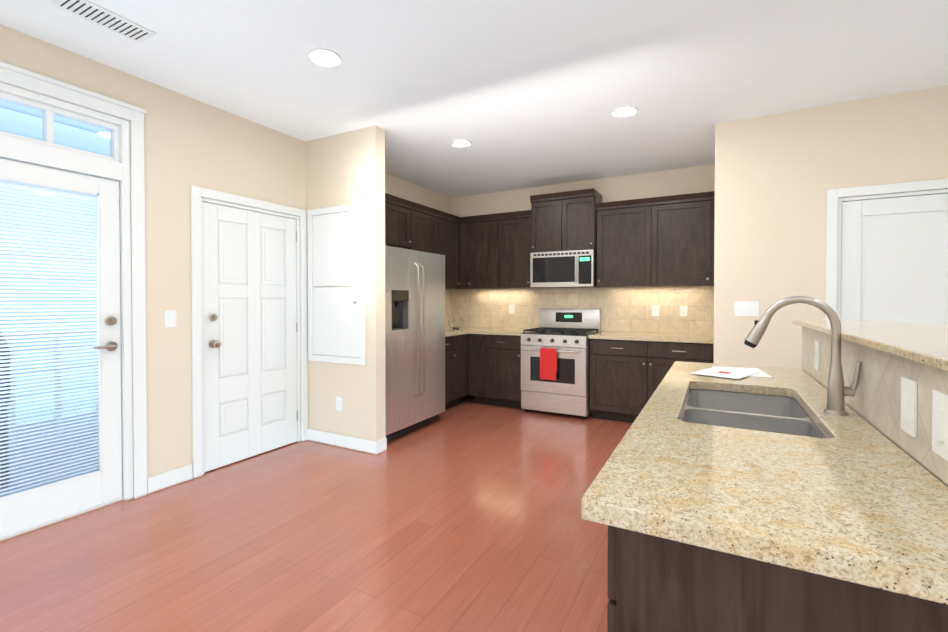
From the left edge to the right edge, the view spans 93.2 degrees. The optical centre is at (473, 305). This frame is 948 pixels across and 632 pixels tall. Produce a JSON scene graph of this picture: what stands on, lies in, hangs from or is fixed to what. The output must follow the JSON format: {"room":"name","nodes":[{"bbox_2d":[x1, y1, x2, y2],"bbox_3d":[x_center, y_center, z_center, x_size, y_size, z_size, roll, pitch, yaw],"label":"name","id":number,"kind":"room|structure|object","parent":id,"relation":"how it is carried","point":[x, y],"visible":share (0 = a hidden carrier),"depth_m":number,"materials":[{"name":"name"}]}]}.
{"room":"kitchen","nodes":[
{"label":"kitchen","id":0,"kind":"room"},
{"bbox_2d":[0,24,451,498],"bbox_3d":[-2.416,-0.114,2.693,0.170,2.740,8.750,0,1,28],"label":"wall","id":1,"kind":"structure","parent":0,"point":[188,141],"depth_m":3.12,"materials":[{"name":"beige paint"}]},
{"bbox_2d":[0,61,146,541],"bbox_3d":[-2.483,-0.009,2.492,0.164,2.535,1.130,0,1,28],"label":"patio door","id":2,"kind":"structure","parent":1,"relation":"attached to","point":[120,218],"depth_m":2.76,"materials":[{"name":"white"}]},
{"bbox_2d":[0,179,99,494],"bbox_3d":[-2.489,0.170,2.497,0.021,1.702,0.650,0,1,28],"label":"door blinds","id":3,"kind":"object","parent":2,"relation":"attached to","point":[55,192],"visible":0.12,"depth_m":2.57,"materials":[{"name":"white plastic"}]},
{"bbox_2d":[147,464,192,493],"bbox_3d":[-2.099,1.196,3.100,0.014,0.110,0.290,0,1,28],"label":"baseboard","id":4,"kind":"structure","parent":1,"relation":"attached to","point":[161,481],"depth_m":3.09,"materials":[{"name":"white wood"}]},
{"bbox_2d":[164,310,176,327],"bbox_3d":[-2.094,0.091,3.095,0.012,0.118,0.075,0,1,28],"label":"light switch","id":5,"kind":"object","parent":1,"relation":"attached to","point":[170,320],"depth_m":3.09,"materials":[{"name":"white plastic"}]},
{"bbox_2d":[190,185,307,478],"bbox_3d":[-1.811,0.189,3.685,0.170,2.110,1.025,0,1,28],"label":"entry door","id":6,"kind":"structure","parent":1,"relation":"in","point":[248,282],"depth_m":3.62,"materials":[{"name":"white wood"}]},
{"bbox_2d":[385,196,412,247],"bbox_3d":[-0.984,-0.870,4.806,0.318,0.459,0.577,0,1,28],"label":"upper cabinet","id":7,"kind":"object","parent":1,"relation":"attached to","point":[398,216],"depth_m":4.81,"materials":[{"name":"brown wood"}]},
{"bbox_2d":[404,208,440,252],"bbox_3d":[-0.704,-0.661,5.326,0.318,0.890,0.596,0,1,28],"label":"upper cabinet","id":8,"kind":"object","parent":1,"relation":"attached to","point":[426,224],"depth_m":5.28,"materials":[{"name":"brown wood"}]},
{"bbox_2d":[441,216,456,289],"bbox_3d":[-0.480,-0.666,5.739,0.318,0.890,0.583,0,1,28],"label":"upper cabinet","id":9,"kind":"object","parent":1,"relation":"attached to","point":[448,225],"depth_m":5.74,"materials":[{"name":"brown wood"}]},
{"bbox_2d":[445,289,452,326],"bbox_3d":[-0.656,0.040,5.751,0.006,0.521,1.380,0,1,28],"label":"tile backsplash","id":10,"kind":"structure","parent":1,"relation":"attached to","point":[448,293],"depth_m":6.29,"materials":[{"name":"beige tile"}]},
{"bbox_2d":[0,395,632,631],"bbox_3d":[0.472,1.306,1.144,6.700,0.060,8.750,0,1,28],"label":"floor","id":11,"kind":"structure","parent":0,"point":[464,515],"depth_m":2.35,"materials":[{"name":"brown wood"}]},
{"bbox_2d":[385,244,444,440],"bbox_3d":[-0.846,0.336,4.489,0.821,1.773,0.997,0,1,28],"label":"refrigerator","id":12,"kind":"object","parent":11,"relation":"on","point":[415,338],"visible":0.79,"depth_m":4.25,"materials":[{"name":"silver metal"}]},
{"bbox_2d":[445,335,456,409],"bbox_3d":[-0.604,0.787,5.212,0.618,0.876,0.463,0,1,28],"label":"base cabinet","id":13,"kind":"object","parent":11,"relation":"on","point":[450,341],"depth_m":5.21,"materials":[{"name":"brown wood"}]},
{"bbox_2d":[445,327,485,336],"bbox_3d":[-0.366,0.323,5.600,0.660,0.040,1.389,0,1,28],"label":"countertop","id":14,"kind":"structure","parent":13,"relation":"on","point":[449,331],"depth_m":5.50,"materials":[{"name":"beige stone"}]},
{"bbox_2d":[448,318,462,328],"bbox_3d":[-0.239,0.229,5.902,0.196,0.140,0.196,0,1,28],"label":"bowl","id":15,"kind":"object","parent":14,"relation":"on","point":[455,323],"visible":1,"depth_m":5.83,"materials":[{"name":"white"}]},
{"bbox_2d":[457,334,468,404],"bbox_3d":[-0.436,0.783,5.522,0.618,0.876,0.362,0,1,28],"label":"base cabinet","id":16,"kind":"object","parent":11,"relation":"on","point":[462,340],"depth_m":5.44,"materials":[{"name":"brown wood"}]},
{"bbox_2d":[469,334,488,404],"bbox_3d":[0.200,0.781,5.738,0.285,0.876,0.618,0,1,28],"label":"base cabinet","id":17,"kind":"object","parent":11,"relation":"on","point":[478,343],"depth_m":5.47,"materials":[{"name":"brown wood"}]},
{"bbox_2d":[489,335,521,408],"bbox_3d":[0.490,0.783,5.581,0.495,0.876,0.618,0,1,28],"label":"base cabinet","id":18,"kind":"object","parent":11,"relation":"on","point":[504,350],"depth_m":5.31,"materials":[{"name":"brown wood"}]},
{"bbox_2d":[470,328,529,335],"bbox_3d":[0.402,0.323,5.606,0.685,0.040,0.646,0,1,28],"label":"countertop","id":19,"kind":"structure","parent":18,"relation":"on","point":[489,331],"depth_m":5.42,"materials":[{"name":"beige stone"}]},
{"bbox_2d":[521,308,600,418],"bbox_3d":[1.011,0.630,5.213,0.748,1.190,0.744,0,1,28],"label":"gas range","id":20,"kind":"object","parent":11,"relation":"on","point":[565,332],"visible":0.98,"depth_m":4.98,"materials":[{"name":"silver metal"}]},
{"bbox_2d":[540,348,556,379],"bbox_3d":[0.816,0.638,4.908,0.185,0.342,0.040,0,1,28],"label":"hanging towel","id":21,"kind":"object","parent":20,"relation":"hanging from","point":[548,363],"visible":0.98,"depth_m":4.89,"materials":[{"name":"red fabric"}]},
{"bbox_2d":[589,339,713,422],"bbox_3d":[1.903,0.792,4.814,1.181,0.876,0.618,0,1,28],"label":"base cabinet","id":22,"kind":"object","parent":11,"relation":"on","point":[626,377],"depth_m":4.64,"materials":[{"name":"brown wood"}]},
{"bbox_2d":[588,331,713,343],"bbox_3d":[1.896,0.333,4.798,1.185,0.040,0.642,0,1,28],"label":"countertop","id":23,"kind":"structure","parent":22,"relation":"on","point":[664,337],"depth_m":4.59,"materials":[{"name":"beige stone"}]},
{"bbox_2d":[607,525,947,631],"bbox_3d":[0.660,0.839,0.984,0.597,0.876,0.622,0,1,28],"label":"base cabinet","id":24,"kind":"object","parent":11,"relation":"on","point":[656,584],"visible":0.23,"depth_m":0.74,"materials":[{"name":"brown wood"}]},
{"bbox_2d":[581,361,947,604],"bbox_3d":[0.992,0.372,1.641,0.630,0.040,2.160,0,1,28],"label":"countertop","id":25,"kind":"structure","parent":24,"relation":"on","point":[853,496],"depth_m":0.87,"materials":[{"name":"beige stone"}]},
{"bbox_2d":[690,366,772,378],"bbox_3d":[1.308,0.340,2.291,0.354,0.007,0.442,0,1,28],"label":"brochures","id":26,"kind":"object","parent":25,"relation":"on","point":[732,372],"visible":0.96,"depth_m":2.26,"materials":[{"name":"white paper"}]},
{"bbox_2d":[680,389,825,437],"bbox_3d":[0.990,0.484,1.643,0.435,0.180,0.840,0,1,28],"label":"undermount sink","id":27,"kind":"object","parent":25,"relation":"in","point":[774,414],"visible":0.21,"depth_m":1.71,"materials":[{"name":"silver metal"}]},
{"bbox_2d":[744,296,861,414],"bbox_3d":[1.104,0.159,1.521,0.322,0.387,0.062,0,1,28],"label":"gooseneck faucet","id":28,"kind":"object","parent":25,"relation":"on","point":[838,391],"visible":1,"depth_m":1.47,"materials":[{"name":"silver metal"}]},
{"bbox_2d":[804,370,947,486],"bbox_3d":[1.339,0.694,1.457,0.135,1.156,2.200,0,1,28],"label":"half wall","id":29,"kind":"structure","parent":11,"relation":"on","point":[891,440],"depth_m":1.19,"materials":[{"name":"beige paint"}]},
{"bbox_2d":[792,320,947,370],"bbox_3d":[1.425,0.103,1.391,0.440,0.022,2.300,0,1,28],"label":"island countertop","id":30,"kind":"structure","parent":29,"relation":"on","point":[925,344],"depth_m":1.35,"materials":[{"name":"beige stone"}]},
{"bbox_2d":[802,327,947,484],"bbox_3d":[1.275,0.234,1.486,0.010,0.238,2.200,0,1,28],"label":"tile backsplash","id":31,"kind":"structure","parent":29,"relation":"attached to","point":[875,400],"depth_m":1.23,"materials":[{"name":"beige tile"}]},
{"bbox_2d":[814,341,819,370],"bbox_3d":[1.575,0.229,2.062,0.012,0.130,0.085,0,1,28],"label":"outlet","id":32,"kind":"object","parent":31,"relation":"attached to","point":[817,344],"depth_m":2.04,"materials":[{"name":"white plastic"}]},
{"bbox_2d":[901,376,916,437],"bbox_3d":[1.041,0.241,1.078,0.012,0.130,0.085,0,1,28],"label":"outlet","id":33,"kind":"object","parent":31,"relation":"attached to","point":[908,386],"depth_m":1.07,"materials":[{"name":"white plastic"}]},
{"bbox_2d":[932,389,947,460],"bbox_3d":[0.953,0.243,0.915,0.012,0.130,0.085,0,1,28],"label":"outlet","id":34,"kind":"object","parent":31,"relation":"attached to","point":[939,415],"depth_m":0.91,"materials":[{"name":"white plastic"}]},
{"bbox_2d":[304,125,387,440],"bbox_3d":[-1.147,-0.130,3.978,0.815,2.740,0.120,0,1,28],"label":"wall","id":35,"kind":"structure","parent":0,"point":[346,168],"depth_m":3.83,"materials":[{"name":"beige paint"}]},
{"bbox_2d":[307,202,365,364],"bbox_3d":[-1.219,-0.184,3.923,0.680,1.370,0.043,0,1,28],"label":"access panel","id":36,"kind":"object","parent":35,"relation":"attached to","point":[336,257],"visible":1,"depth_m":3.92,"materials":[{"name":"white"}]},
{"bbox_2d":[336,396,342,410],"bbox_3d":[-1.184,0.861,3.937,0.075,0.118,0.009,0,1,28],"label":"outlet","id":37,"kind":"object","parent":35,"relation":"attached to","point":[339,400],"depth_m":3.93,"materials":[{"name":"white plastic"}]},
{"bbox_2d":[307,428,379,454],"bbox_3d":[-1.176,1.186,3.936,0.839,0.110,0.018,0,1,28],"label":"baseboard","id":38,"kind":"structure","parent":35,"relation":"attached to","point":[348,442],"depth_m":3.90,"materials":[{"name":"white wood"}]},
{"bbox_2d":[0,0,947,197],"bbox_3d":[0.472,-1.494,1.109,6.700,0.060,8.750,0,1,28],"label":"ceiling","id":39,"kind":"structure","parent":0,"point":[520,94],"depth_m":2.78,"materials":[{"name":"white paint"}]},
{"bbox_2d":[51,0,155,42],"bbox_3d":[-1.893,-1.474,2.307,0.180,0.009,0.380,0,1,28],"label":"ceiling vent","id":40,"kind":"object","parent":39,"relation":"in","point":[92,12],"visible":1,"depth_m":2.30,"materials":[{"name":"white metal"}]},
{"bbox_2d":[308,48,341,65],"bbox_3d":[-0.888,-1.478,2.672,0.189,0.010,0.189,0,1,22],"label":"recessed light","id":41,"kind":"object","parent":39,"relation":"in","point":[337,55],"depth_m":2.66,"materials":[{"name":"white metal"}]},
{"bbox_2d":[451,140,471,147],"bbox_3d":[-0.114,-1.496,4.140,0.189,0.010,0.189,0,1,22],"label":"recessed light","id":42,"kind":"object","parent":39,"relation":"in","point":[470,143],"depth_m":4.13,"materials":[{"name":"white"}]},
{"bbox_2d":[612,106,637,116],"bbox_3d":[1.156,-1.487,3.440,0.189,0.010,0.189,0,1,22],"label":"recessed light","id":43,"kind":"object","parent":39,"relation":"in","point":[635,109],"depth_m":3.43,"materials":[{"name":"white"}]},
{"bbox_2d":[452,165,711,334],"bbox_3d":[1.217,-0.150,5.614,3.410,2.740,0.150,0,1,28],"label":"wall","id":44,"kind":"structure","parent":0,"point":[698,179],"depth_m":5.29,"materials":[{"name":"beige paint"}]},
{"bbox_2d":[457,220,476,288],"bbox_3d":[-0.063,-0.669,5.997,0.210,0.890,0.382,0,1,28],"label":"upper cabinet","id":45,"kind":"object","parent":44,"relation":"attached to","point":[464,227],"depth_m":5.88,"materials":[{"name":"brown wood"}]},
{"bbox_2d":[473,216,504,288],"bbox_3d":[0.214,-0.668,5.883,0.505,0.890,0.318,0,1,28],"label":"upper cabinet","id":46,"kind":"object","parent":44,"relation":"attached to","point":[488,232],"depth_m":5.72,"materials":[{"name":"brown wood"}]},
{"bbox_2d":[509,305,514,313],"bbox_3d":[0.498,0.047,5.906,0.075,0.118,0.009,0,1,28],"label":"outlet","id":47,"kind":"object","parent":44,"relation":"attached to","point":[511,307],"depth_m":5.90,"materials":[{"name":"white plastic"}]},
{"bbox_2d":[505,212,532,287],"bbox_3d":[0.554,-0.665,5.699,0.507,0.890,0.318,0,1,28],"label":"upper cabinet","id":48,"kind":"object","parent":44,"relation":"attached to","point":[517,258],"depth_m":5.54,"materials":[{"name":"brown wood"}]},
{"bbox_2d":[529,196,568,255],"bbox_3d":[0.964,-0.953,5.447,0.444,0.630,0.363,0,1,28],"label":"upper cabinet","id":49,"kind":"object","parent":44,"relation":"attached to","point":[548,215],"depth_m":5.29,"materials":[{"name":"brown wood"}]},
{"bbox_2d":[530,249,596,287],"bbox_3d":[1.087,-0.426,5.339,0.748,0.413,0.446,0,1,28],"label":"microwave","id":50,"kind":"object","parent":49,"relation":"attached to","point":[568,269],"visible":1,"depth_m":5.17,"materials":[{"name":"silver metal"}]},
{"bbox_2d":[453,286,713,334],"bbox_3d":[1.121,0.042,5.576,3.297,0.521,0.008,0,1,28],"label":"tile backsplash","id":51,"kind":"structure","parent":44,"relation":"attached to","point":[626,309],"depth_m":5.32,"materials":[{"name":"beige tile"}]},
{"bbox_2d":[569,192,604,250],"bbox_3d":[1.249,-0.951,5.292,0.444,0.630,0.363,0,1,28],"label":"upper cabinet","id":52,"kind":"object","parent":44,"relation":"attached to","point":[583,206],"depth_m":5.10,"materials":[{"name":"brown wood"}]},
{"bbox_2d":[597,200,656,287],"bbox_3d":[1.741,-0.657,5.055,0.642,0.890,0.318,0,1,28],"label":"upper cabinet","id":53,"kind":"object","parent":44,"relation":"attached to","point":[626,233],"depth_m":4.92,"materials":[{"name":"brown wood"}]},
{"bbox_2d":[652,305,658,315],"bbox_3d":[2.049,0.057,5.064,0.075,0.118,0.012,0,1,28],"label":"outlet","id":54,"kind":"object","parent":44,"relation":"attached to","point":[655,308],"depth_m":5.06,"materials":[{"name":"white plastic"}]},
{"bbox_2d":[680,306,686,315],"bbox_3d":[2.304,0.059,4.927,0.075,0.118,0.009,0,1,28],"label":"outlet","id":55,"kind":"object","parent":44,"relation":"attached to","point":[683,309],"depth_m":4.92,"materials":[{"name":"white plastic"}]},
{"bbox_2d":[657,196,714,286],"bbox_3d":[2.206,-0.654,4.803,0.656,0.890,0.318,0,1,28],"label":"upper cabinet","id":56,"kind":"object","parent":44,"relation":"attached to","point":[665,241],"depth_m":4.64,"materials":[{"name":"brown wood"}]},
{"bbox_2d":[712,85,947,369],"bbox_3d":[3.366,-0.118,3.032,3.070,2.740,0.140,0,1,28],"label":"wall","id":57,"kind":"structure","parent":0,"point":[770,180],"depth_m":3.45,"materials":[{"name":"beige paint"}]},
{"bbox_2d":[734,301,758,315],"bbox_3d":[2.182,0.025,3.589,0.167,0.118,0.012,0,1,28],"label":"light switch","id":58,"kind":"object","parent":57,"relation":"attached to","point":[746,308],"depth_m":3.59,"materials":[{"name":"white plastic"}]},
{"bbox_2d":[825,178,947,327],"bbox_3d":[3.023,0.195,3.171,0.870,2.110,0.170,0,1,28],"label":"hall door","id":59,"kind":"structure","parent":57,"relation":"in","point":[886,256],"depth_m":3.19,"materials":[{"name":"white wood"}]},
{"label":"outside","id":60,"kind":"structure","parent":0,"visible":0},
{"bbox_2d":[0,330,98,496],"bbox_3d":[-3.756,0.846,3.517,2.999,1.200,7.000,0,1,28],"label":"deck","id":61,"kind":"object","parent":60,"point":[12,485],"depth_m":3.96,"materials":[{"name":"grey"}]},
{"bbox_2d":[0,332,9,488],"bbox_3d":[-3.605,0.705,3.058,0.500,1.147,0.500,0,1,28],"label":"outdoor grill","id":62,"kind":"object","parent":61,"relation":"on","point":[4,417],"depth_m":3.14,"materials":[{"name":"black metal"}]},
{"bbox_2d":[0,100,109,423],"bbox_3d":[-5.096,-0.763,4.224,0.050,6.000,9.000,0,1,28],"label":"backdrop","id":63,"kind":"structure","parent":60,"point":[73,127],"depth_m":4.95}
]}

